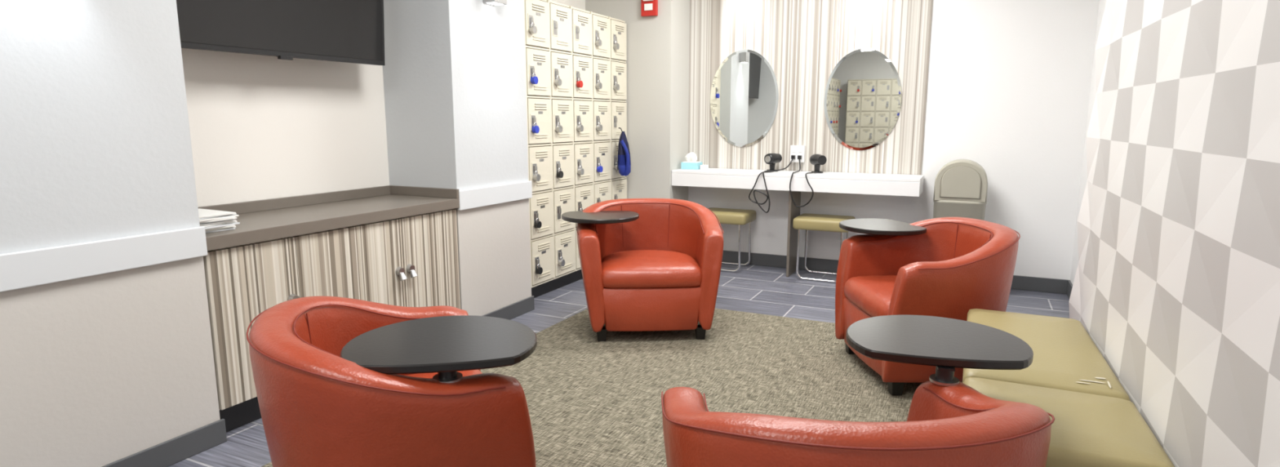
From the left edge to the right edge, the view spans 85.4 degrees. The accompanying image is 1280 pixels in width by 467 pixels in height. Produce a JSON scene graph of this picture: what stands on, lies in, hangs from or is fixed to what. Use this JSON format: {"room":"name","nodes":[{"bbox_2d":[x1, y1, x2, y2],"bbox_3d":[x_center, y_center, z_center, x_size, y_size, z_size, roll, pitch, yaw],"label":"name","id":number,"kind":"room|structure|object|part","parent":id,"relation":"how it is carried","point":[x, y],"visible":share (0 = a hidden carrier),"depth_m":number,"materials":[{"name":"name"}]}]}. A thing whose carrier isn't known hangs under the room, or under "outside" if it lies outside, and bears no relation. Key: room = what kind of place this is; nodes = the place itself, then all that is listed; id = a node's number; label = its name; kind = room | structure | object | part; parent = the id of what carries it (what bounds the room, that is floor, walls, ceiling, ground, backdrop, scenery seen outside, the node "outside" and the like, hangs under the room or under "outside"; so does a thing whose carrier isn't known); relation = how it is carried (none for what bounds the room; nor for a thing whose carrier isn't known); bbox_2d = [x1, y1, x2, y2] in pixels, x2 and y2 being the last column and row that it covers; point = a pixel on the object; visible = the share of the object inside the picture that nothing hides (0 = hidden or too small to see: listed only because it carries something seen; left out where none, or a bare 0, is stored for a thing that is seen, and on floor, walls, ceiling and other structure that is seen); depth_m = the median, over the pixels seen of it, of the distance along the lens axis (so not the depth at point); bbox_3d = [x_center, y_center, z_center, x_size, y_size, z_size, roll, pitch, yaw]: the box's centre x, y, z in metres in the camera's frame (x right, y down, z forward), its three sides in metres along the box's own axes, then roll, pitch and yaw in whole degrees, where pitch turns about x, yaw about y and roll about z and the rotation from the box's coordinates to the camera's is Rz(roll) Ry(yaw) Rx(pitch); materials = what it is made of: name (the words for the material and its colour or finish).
{"room":"changing room","nodes":[
{"label":"changing room","id":0,"kind":"room"},
{"bbox_2d":[0,0,220,466],"bbox_3d":[-2.466,-0.286,1.116,0.480,2.600,3.120,5,10,25],"label":"wall","id":1,"kind":"structure","parent":0,"point":[100,370],"depth_m":2.19,"materials":[{"name":"paint"}]},
{"bbox_2d":[0,226,207,292],"bbox_3d":[-2.239,0.256,1.097,0.021,0.105,3.125,5,10,25],"label":"trim","id":2,"kind":"structure","parent":1,"relation":"attached to","point":[36,267],"depth_m":2.17,"materials":[{"name":"white paint"}]},
{"bbox_2d":[101,418,226,466],"bbox_3d":[-2.241,0.969,1.220,0.013,0.090,3.130,5,10,25],"label":"baseboard","id":3,"kind":"structure","parent":1,"relation":"attached to","point":[169,452],"depth_m":2.45,"materials":[{"name":"grey plastic"}]},
{"bbox_2d":[181,0,585,207],"bbox_3d":[-2.362,-0.431,1.987,0.100,2.600,9.600,5,10,25],"label":"wall","id":4,"kind":"structure","parent":0,"point":[261,127],"depth_m":3.27,"materials":[{"name":"beige paint"}]},
{"bbox_2d":[176,0,385,65],"bbox_3d":[-1.617,-1.096,3.009,0.226,0.674,1.140,5,10,25],"label":"television","id":5,"kind":"object","parent":4,"relation":"attached to","point":[345,31],"visible":0.9,"depth_m":3.02,"materials":[{"name":"black plastic"}]},
{"bbox_2d":[382,0,531,315],"bbox_3d":[-1.047,-0.767,4.011,0.480,2.600,0.660,5,10,25],"label":"wall","id":6,"kind":"structure","parent":0,"point":[454,71],"depth_m":3.80,"materials":[{"name":"paint"}]},
{"bbox_2d":[457,180,532,210],"bbox_3d":[-0.821,-0.224,3.991,0.021,0.105,0.670,5,10,25],"label":"trim","id":7,"kind":"structure","parent":6,"relation":"attached to","point":[470,198],"depth_m":3.95,"materials":[{"name":"white paint"}]},
{"bbox_2d":[483,0,506,5],"bbox_3d":[-0.795,-1.332,3.794,0.079,0.153,0.110,5,10,25],"label":"wall sconce","id":8,"kind":"object","parent":6,"relation":"attached to","point":[495,2],"visible":1,"depth_m":3.78,"materials":[{"name":"silver metal"}]},
{"bbox_2d":[482,295,534,319],"bbox_3d":[-0.825,0.489,4.111,0.013,0.090,0.680,5,10,25],"label":"baseboard","id":9,"kind":"structure","parent":6,"relation":"attached to","point":[509,312],"depth_m":4.23,"materials":[{"name":"grey plastic"}]},
{"bbox_2d":[167,263,1069,466],"bbox_3d":[-0.664,1.020,1.339,4.000,0.050,9.700,5,10,25],"label":"floor","id":10,"kind":"structure","parent":0,"point":[756,289],"depth_m":4.56,"materials":[{"name":"tile"}]},
{"bbox_2d":[197,185,460,432],"bbox_3d":[-1.466,0.257,3.245,0.520,0.830,1.363,5,10,25],"label":"storage cabinet","id":11,"kind":"object","parent":10,"relation":"on","point":[393,245],"visible":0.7,"depth_m":3.04,"materials":[{"name":"laminate"}]},
{"bbox_2d":[198,208,239,232],"bbox_3d":[-1.690,-0.047,2.644,0.268,0.065,0.184,5,10,25],"label":"magazine stack","id":12,"kind":"object","parent":11,"relation":"on","point":[213,220],"visible":0.38,"depth_m":2.61,"materials":[{"name":"white paper"}]},
{"bbox_2d":[524,0,626,297],"bbox_3d":[-0.558,-0.625,5.112,0.396,1.960,1.402,5,10,25],"label":"lockers","id":13,"kind":"object","parent":10,"relation":"on","point":[575,58],"visible":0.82,"depth_m":4.84,"materials":[{"name":"metal"}]},
{"bbox_2d":[617,127,631,176],"bbox_3d":[-0.124,-0.640,5.439,0.098,0.376,0.180,1,9,6],"label":"bag","id":14,"kind":"object","parent":13,"relation":"attached to","point":[624,153],"visible":1,"depth_m":5.39,"materials":[{"name":"blue fabric"}]},
{"bbox_2d":[261,308,924,466],"bbox_3d":[-0.022,0.777,2.622,2.140,0.008,3.710,5,10,25],"label":"area rug","id":15,"kind":"object","parent":10,"relation":"on","point":[592,402],"visible":0.38,"depth_m":3.19,"materials":[{"name":"carpet"}]},
{"bbox_2d":[246,296,537,466],"bbox_3d":[-0.688,0.539,1.962,0.688,0.678,0.815,-4,10,-24],"label":"tub chair","id":16,"kind":"object","parent":15,"relation":"on","point":[340,381],"visible":1,"depth_m":1.64,"materials":[{"name":"red leather"}]},
{"bbox_2d":[405,369,481,377],"bbox_3d":[-0.646,0.529,1.981,0.537,0.119,0.548,-4,10,-24],"label":"seat cushion","id":17,"kind":"object","parent":16,"relation":"on","point":[469,372],"depth_m":2.19,"materials":[{"name":"red leather"}]},
{"bbox_2d":[561,198,724,341],"bbox_3d":[0.004,0.185,3.985,0.894,0.714,0.657,-1,9,-4],"label":"tub chair","id":18,"kind":"object","parent":15,"relation":"on","point":[646,264],"visible":1,"depth_m":3.72,"materials":[{"name":"red leather"}]},
{"bbox_2d":[601,249,702,288],"bbox_3d":[0.049,0.188,3.925,0.548,0.125,0.537,-1,9,-4],"label":"seat cushion","id":19,"kind":"object","parent":18,"relation":"on","point":[620,268],"depth_m":3.70,"materials":[{"name":"red leather"}]},
{"bbox_3d":[0.049,0.367,3.954,0.540,0.235,0.513,-1,9,-4],"label":"panel","id":20,"kind":"part","parent":18,"relation":"part of","materials":[{"name":"red leather"}]},
{"bbox_2d":[661,315,1054,466],"bbox_3d":[0.547,0.601,1.565,1.036,0.686,0.720,-5,10,-26],"label":"tub chair","id":21,"kind":"object","parent":15,"relation":"on","point":[949,423],"visible":1,"depth_m":1.22,"materials":[{"name":"red leather"}]},
{"bbox_2d":[835,217,1020,395],"bbox_3d":[1.351,0.290,3.351,0.657,0.714,0.980,-1,9,-3],"label":"tub chair","id":22,"kind":"object","parent":15,"relation":"on","point":[944,267],"visible":0.77,"depth_m":3.13,"materials":[{"name":"red leather"}]},
{"bbox_3d":[1.293,0.477,3.293,0.513,0.235,0.540,-1,9,-3],"label":"panel","id":23,"kind":"part","parent":22,"relation":"part of","materials":[{"name":"red leather"}]},
{"bbox_2d":[843,275,897,316],"bbox_3d":[1.293,0.297,3.263,0.537,0.125,0.548,-1,9,-3],"label":"seat cushion","id":24,"kind":"object","parent":22,"relation":"on","point":[870,295],"depth_m":3.26,"materials":[{"name":"red leather"}]},
{"bbox_2d":[707,207,755,271],"bbox_3d":[0.696,0.047,5.612,0.410,0.470,0.330,5,10,25],"label":"vanity stool","id":25,"kind":"object","parent":10,"relation":"on","point":[740,217],"visible":0.53,"depth_m":5.45,"materials":[{"name":"leather"}]},
{"bbox_2d":[671,168,924,276],"bbox_3d":[1.167,-0.078,5.391,1.858,0.790,0.355,5,10,25],"label":"countertop","id":26,"kind":"structure","parent":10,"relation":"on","point":[891,184],"depth_m":5.22,"materials":[{"name":"white laminate"}]},
{"bbox_2d":[680,152,708,169],"bbox_3d":[0.452,-0.594,5.670,0.200,0.134,0.120,5,10,25],"label":"tissue box","id":27,"kind":"object","parent":26,"relation":"on","point":[691,163],"visible":1,"depth_m":5.65,"materials":[{"name":"teal"}]},
{"bbox_2d":[764,153,782,171],"bbox_3d":[1.040,-0.559,5.438,0.139,0.142,0.090,-9,13,-42],"label":"hair dryer","id":28,"kind":"object","parent":26,"relation":"on","point":[771,159],"visible":0.91,"depth_m":5.40,"materials":[{"name":"black plastic"}]},
{"bbox_2d":[809,154,826,173],"bbox_3d":[1.353,-0.532,5.279,0.090,0.142,0.139,-2,10,-12],"label":"hair dryer","id":29,"kind":"object","parent":26,"relation":"on","point":[817,160],"visible":0.94,"depth_m":5.25,"materials":[{"name":"black plastic"}]},
{"bbox_2d":[792,213,855,282],"bbox_3d":[1.389,0.105,5.259,0.410,0.470,0.330,5,10,25],"label":"vanity stool","id":30,"kind":"object","parent":10,"relation":"on","point":[818,222],"visible":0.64,"depth_m":5.15,"materials":[{"name":"leather"}]},
{"bbox_2d":[933,159,987,220],"bbox_3d":[2.212,-0.050,4.828,0.334,0.918,0.274,5,10,25],"label":"trash can","id":31,"kind":"object","parent":10,"relation":"on","point":[961,185],"visible":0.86,"depth_m":4.67,"materials":[{"name":"beige plastic"}]},
{"bbox_2d":[962,308,1174,466],"bbox_3d":[1.249,0.624,2.188,0.438,0.454,1.270,5,10,25],"label":"upholstered bench","id":32,"kind":"object","parent":10,"relation":"on","point":[1096,423],"visible":0.66,"depth_m":1.92,"materials":[{"name":"leather"}]},
{"bbox_2d":[585,0,689,200],"bbox_3d":[-0.016,-1.063,5.799,0.760,2.600,0.400,5,10,25],"label":"wall","id":33,"kind":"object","parent":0,"point":[658,47],"depth_m":5.55,"materials":[{"name":"white paint"}]},
{"bbox_2d":[640,0,657,17],"bbox_3d":[0.069,-1.780,5.381,0.130,0.180,0.054,5,10,25],"label":"alarm pull station","id":34,"kind":"object","parent":33,"relation":"attached to","point":[648,7],"visible":1,"depth_m":5.38,"materials":[{"name":"red paint"}]},
{"bbox_2d":[688,0,1099,279],"bbox_3d":[1.371,-0.999,5.411,3.600,2.600,0.100,5,10,25],"label":"wall","id":35,"kind":"structure","parent":0,"point":[1009,81],"depth_m":4.83,"materials":[{"name":"paint"}]},
{"bbox_2d":[710,49,778,146],"bbox_3d":[0.834,-1.084,5.587,0.570,0.770,0.007,5,10,25],"label":"oval mirror","id":36,"kind":"object","parent":35,"relation":"attached to","point":[744,92],"visible":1,"depth_m":5.58,"materials":[{"name":"clear glass"}]},
{"bbox_2d":[790,145,805,162],"bbox_3d":[1.231,-0.623,5.435,0.110,0.130,0.069,5,10,25],"label":"wall outlet","id":37,"kind":"object","parent":35,"relation":"attached to","point":[797,152],"visible":0.99,"depth_m":5.43,"materials":[{"name":"white plastic"}]},
{"bbox_2d":[748,159,793,213],"bbox_3d":[1.014,-0.378,5.367,0.170,0.398,0.388,8,12,39],"label":"power cord","id":38,"kind":"object","parent":37,"relation":"attached to","point":[768,171],"visible":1,"depth_m":5.25,"materials":[{"name":"black plastic"}]},
{"bbox_2d":[789,159,816,207],"bbox_3d":[1.254,-0.385,5.248,0.195,0.345,0.340,5,10,25],"label":"power cord","id":39,"kind":"object","parent":37,"relation":"attached to","point":[799,159],"visible":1,"depth_m":5.13,"materials":[{"name":"black plastic"}]},
{"bbox_2d":[688,0,933,174],"bbox_3d":[1.239,-1.389,5.349,1.840,1.810,0.009,5,10,25],"label":"wall panel","id":40,"kind":"object","parent":35,"relation":"attached to","point":[802,42],"depth_m":5.35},
{"bbox_2d":[823,48,902,150],"bbox_3d":[1.663,-0.999,5.196,0.560,0.750,0.007,5,10,25],"label":"oval mirror","id":41,"kind":"object","parent":35,"relation":"attached to","point":[863,100],"visible":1,"depth_m":5.19,"materials":[{"name":"clear glass"}]},
{"bbox_2d":[722,250,1068,293],"bbox_3d":[1.688,0.270,5.401,2.840,0.100,0.014,5,10,25],"label":"baseboard","id":42,"kind":"structure","parent":35,"relation":"attached to","point":[1019,282],"depth_m":5.50,"materials":[{"name":"grey plastic"}]},
{"bbox_2d":[1070,0,1106,284],"bbox_3d":[0.969,-0.167,0.398,0.100,2.600,9.600,5,10,25],"label":"wall","id":43,"kind":"structure","parent":0,"point":[1102,3],"depth_m":4.54,"materials":[{"name":"paint"}]},
{"bbox_2d":[1066,280,1072,298],"bbox_3d":[2.510,0.523,3.876,0.013,0.100,2.055,5,10,25],"label":"baseboard","id":44,"kind":"structure","parent":43,"relation":"attached to","point":[1069,283],"depth_m":4.69,"materials":[{"name":"grey plastic"}]},
{"bbox_2d":[1068,0,1279,466],"bbox_3d":[1.107,-0.278,1.067,0.242,2.600,3.840,5,10,25],"label":"wall","id":45,"kind":"structure","parent":0,"point":[1176,284],"depth_m":1.59,"materials":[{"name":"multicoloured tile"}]}
]}

